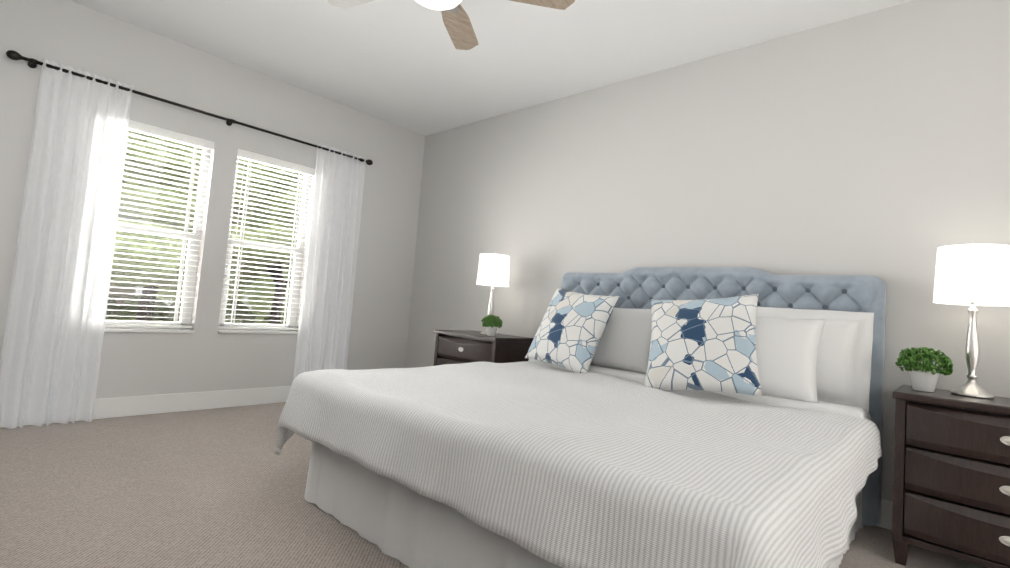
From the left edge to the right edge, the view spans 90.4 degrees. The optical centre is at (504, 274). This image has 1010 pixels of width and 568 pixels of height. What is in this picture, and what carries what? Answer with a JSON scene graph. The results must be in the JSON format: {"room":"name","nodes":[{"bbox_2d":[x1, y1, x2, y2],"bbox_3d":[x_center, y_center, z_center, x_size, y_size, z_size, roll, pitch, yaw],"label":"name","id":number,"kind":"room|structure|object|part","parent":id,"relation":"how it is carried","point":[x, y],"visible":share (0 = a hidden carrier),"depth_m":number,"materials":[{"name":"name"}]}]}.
{"room":"bedroom","nodes":[
{"label":"bedroom","id":0,"kind":"room"},
{"bbox_2d":[0,0,424,398],"bbox_3d":[-2.343,-0.330,4.091,0.150,2.800,4.170,1,-5,43],"label":"wall","id":1,"kind":"structure","parent":0,"point":[205,356],"depth_m":4.01,"materials":[{"name":"white paint"}]},
{"bbox_2d":[0,386,290,427],"bbox_3d":[-2.381,0.995,3.950,0.015,0.140,3.810,1,-5,43],"label":"baseboard","id":2,"kind":"structure","parent":1,"relation":"attached to","point":[114,407],"depth_m":3.85,"materials":[{"name":"white"}]},
{"bbox_2d":[104,328,193,332],"bbox_3d":[-2.685,0.409,3.665,0.100,0.022,0.706,1,-5,43],"label":"window ledge","id":3,"kind":"object","parent":1,"relation":"attached to","point":[148,330],"visible":0.62,"depth_m":3.69,"materials":[{"name":"white"}]},
{"bbox_2d":[104,130,210,328],"bbox_3d":[-2.680,-0.336,3.760,0.080,1.518,0.708,1,-5,43],"label":"window","id":4,"kind":"structure","parent":1,"relation":"in","point":[185,317],"depth_m":3.95,"materials":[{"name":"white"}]},
{"bbox_2d":[105,120,214,327],"bbox_3d":[-2.632,-0.352,3.718,0.079,1.486,0.704,1,-5,43],"label":"window blind","id":5,"kind":"object","parent":4,"relation":"attached to","point":[196,142],"visible":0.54,"depth_m":3.78,"materials":[{"name":"white plastic"}]},
{"bbox_2d":[0,50,372,428],"bbox_3d":[-2.278,-0.106,3.954,0.132,2.323,2.590,1,-5,43],"label":"curtain rod","id":6,"kind":"object","parent":1,"relation":"attached to","point":[54,329],"visible":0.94,"depth_m":3.34,"materials":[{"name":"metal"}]},
{"bbox_2d":[0,58,134,428],"bbox_3d":[-2.861,-0.193,3.292,0.099,2.323,0.492,1,-5,43],"label":"curtain","id":7,"kind":"object","parent":6,"relation":"hanging from","point":[54,332],"depth_m":3.27,"materials":[{"name":"white fabric"}]},
{"bbox_2d":[290,142,365,403],"bbox_3d":[-1.626,-0.013,4.642,0.099,2.323,0.514,1,-5,43],"label":"curtain","id":8,"kind":"object","parent":6,"relation":"hanging from","point":[323,336],"depth_m":4.65,"materials":[{"name":"white fabric"}]},
{"bbox_2d":[218,330,297,333],"bbox_3d":[-2.103,0.493,4.300,0.100,0.022,0.676,1,-5,43],"label":"window ledge","id":9,"kind":"object","parent":1,"relation":"attached to","point":[258,331],"visible":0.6,"depth_m":4.26,"materials":[{"name":"white"}]},
{"bbox_2d":[218,157,310,330],"bbox_3d":[-2.099,-0.252,4.395,0.080,1.518,0.678,1,-5,43],"label":"window","id":10,"kind":"structure","parent":1,"relation":"in","point":[223,306],"depth_m":4.47,"materials":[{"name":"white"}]},
{"bbox_2d":[218,148,314,329],"bbox_3d":[-2.050,-0.268,4.353,0.079,1.486,0.674,1,-5,43],"label":"window blind","id":11,"kind":"object","parent":10,"relation":"attached to","point":[263,159],"visible":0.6,"depth_m":4.34,"materials":[{"name":"white plastic"}]},
{"bbox_2d":[70,0,912,135],"bbox_3d":[0.271,-1.733,1.886,6.950,0.100,4.170,1,-5,43],"label":"ceiling","id":12,"kind":"structure","parent":0,"point":[407,64],"depth_m":3.51,"materials":[{"name":"white paint"}]},
{"bbox_2d":[327,0,574,49],"bbox_3d":[-0.347,-1.483,2.300,1.271,0.435,1.227,1,-5,43],"label":"fan","id":13,"kind":"object","parent":12,"relation":"hanging from","point":[458,24],"visible":1,"depth_m":2.62,"materials":[{"name":"brown wood"}]},
{"bbox_3d":[-0.314,-1.514,2.327,0.548,0.364,0.527,1,-5,43],"label":"motor","id":14,"kind":"part","parent":13,"relation":"part of","materials":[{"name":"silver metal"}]},
{"bbox_2d":[0,402,989,567],"bbox_3d":[0.054,1.153,1.700,6.950,0.100,4.170,1,-5,43],"label":"floor","id":15,"kind":"structure","parent":0,"point":[217,488],"depth_m":2.27,"materials":[{"name":"carpet"}]},
{"bbox_2d":[433,330,533,365],"bbox_3d":[-0.219,0.875,4.261,0.740,0.739,0.496,1,-5,43],"label":"nightstand","id":16,"kind":"object","parent":15,"relation":"on","point":[459,346],"visible":0.31,"depth_m":4.08,"materials":[{"name":"brown wood"}]},
{"bbox_2d":[481,315,502,335],"bbox_3d":[-0.107,0.413,4.082,0.181,0.170,0.180,1,-5,43],"label":"plant","id":17,"kind":"object","parent":16,"relation":"on","point":[491,323],"visible":1,"depth_m":4.04,"materials":[{"name":"green plant"}]},
{"bbox_3d":[-0.111,0.461,4.075,0.098,0.073,0.098,1,-5,43],"label":"pot","id":18,"kind":"part","parent":17,"relation":"part of","materials":[{"name":"white ceramic"}]},
{"bbox_2d":[476,252,509,334],"bbox_3d":[-0.110,0.158,4.278,0.280,0.703,0.280,1,-5,43],"label":"lamp","id":19,"kind":"object","parent":16,"relation":"on","point":[493,270],"visible":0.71,"depth_m":4.18,"materials":[{"name":"white fabric"}]},
{"bbox_3d":[-0.096,-0.035,4.290,0.280,0.260,0.280,1,-5,43],"label":"lamp shade","id":20,"kind":"part","parent":19,"relation":"part of","materials":[{"name":"white fabric"}]},
{"bbox_2d":[274,267,886,567],"bbox_3d":[0.465,0.513,2.502,2.232,1.331,2.254,1,-5,43],"label":"bed","id":21,"kind":"object","parent":15,"relation":"on","point":[683,417],"visible":1,"depth_m":1.94,"materials":[{"name":"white fabric"}]},
{"bbox_2d":[274,361,881,567],"bbox_3d":[0.306,0.753,2.333,2.232,0.422,1.839,1,-5,43],"label":"comforter","id":22,"kind":"object","parent":21,"relation":"on","point":[525,464],"depth_m":1.58,"materials":[{"name":"white fabric"}]},
{"bbox_2d":[563,303,668,378],"bbox_3d":[0.744,0.433,3.438,0.724,0.442,0.244,1,-5,43],"label":"pillow","id":23,"kind":"object","parent":21,"relation":"on","point":[624,343],"depth_m":3.28,"materials":[{"name":"white fabric"}]},
{"bbox_2d":[676,310,826,406],"bbox_3d":[1.322,0.431,2.737,0.707,0.432,0.262,1,-5,43],"label":"pillow","id":24,"kind":"object","parent":21,"relation":"on","point":[791,353],"depth_m":2.57,"materials":[{"name":"white fabric"}]},
{"bbox_2d":[892,385,1009,567],"bbox_3d":[2.117,0.912,2.118,0.740,0.739,0.496,1,-5,43],"label":"nightstand","id":25,"kind":"object","parent":15,"relation":"on","point":[951,488],"visible":1,"depth_m":2.08,"materials":[{"name":"brown wood"}]},
{"bbox_2d":[895,347,952,391],"bbox_3d":[1.946,0.439,2.333,0.210,0.202,0.214,1,-5,43],"label":"plant","id":26,"kind":"object","parent":25,"relation":"on","point":[924,379],"visible":1,"depth_m":2.29,"materials":[{"name":"green plant"}]},
{"bbox_3d":[1.942,0.495,2.327,0.117,0.088,0.117,1,-5,43],"label":"pot","id":27,"kind":"part","parent":26,"relation":"part of","materials":[{"name":"white ceramic"}]},
{"bbox_2d":[933,242,1009,398],"bbox_3d":[2.141,0.199,2.294,0.280,0.703,0.280,1,-5,43],"label":"lamp","id":28,"kind":"object","parent":25,"relation":"on","point":[973,275],"visible":1,"depth_m":2.23,"materials":[{"name":"white fabric"}]},
{"bbox_3d":[2.155,0.006,2.306,0.280,0.260,0.280,1,-5,43],"label":"lamp shade","id":29,"kind":"part","parent":28,"relation":"part of","materials":[{"name":"white fabric"}]},
{"bbox_2d":[405,0,1009,501],"bbox_3d":[1.513,-0.093,3.268,6.650,2.800,0.150,1,-5,43],"label":"wall","id":30,"kind":"structure","parent":0,"point":[877,142],"depth_m":3.13,"materials":[{"name":"white paint"}]},
{"bbox_2d":[879,499,892,529],"bbox_3d":[1.358,1.222,3.123,6.650,0.140,0.015,1,-5,43],"label":"baseboard","id":31,"kind":"structure","parent":30,"relation":"attached to","point":[886,516],"depth_m":2.57,"materials":[{"name":"white"}]},
{"label":"outside","id":32,"kind":"structure","parent":0,"visible":0},
{"bbox_2d":[105,130,303,324],"bbox_3d":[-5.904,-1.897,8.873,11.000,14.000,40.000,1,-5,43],"label":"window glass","id":33,"kind":"object","parent":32,"point":[152,315],"depth_m":6.77,"materials":[{"name":"green"}]}
]}

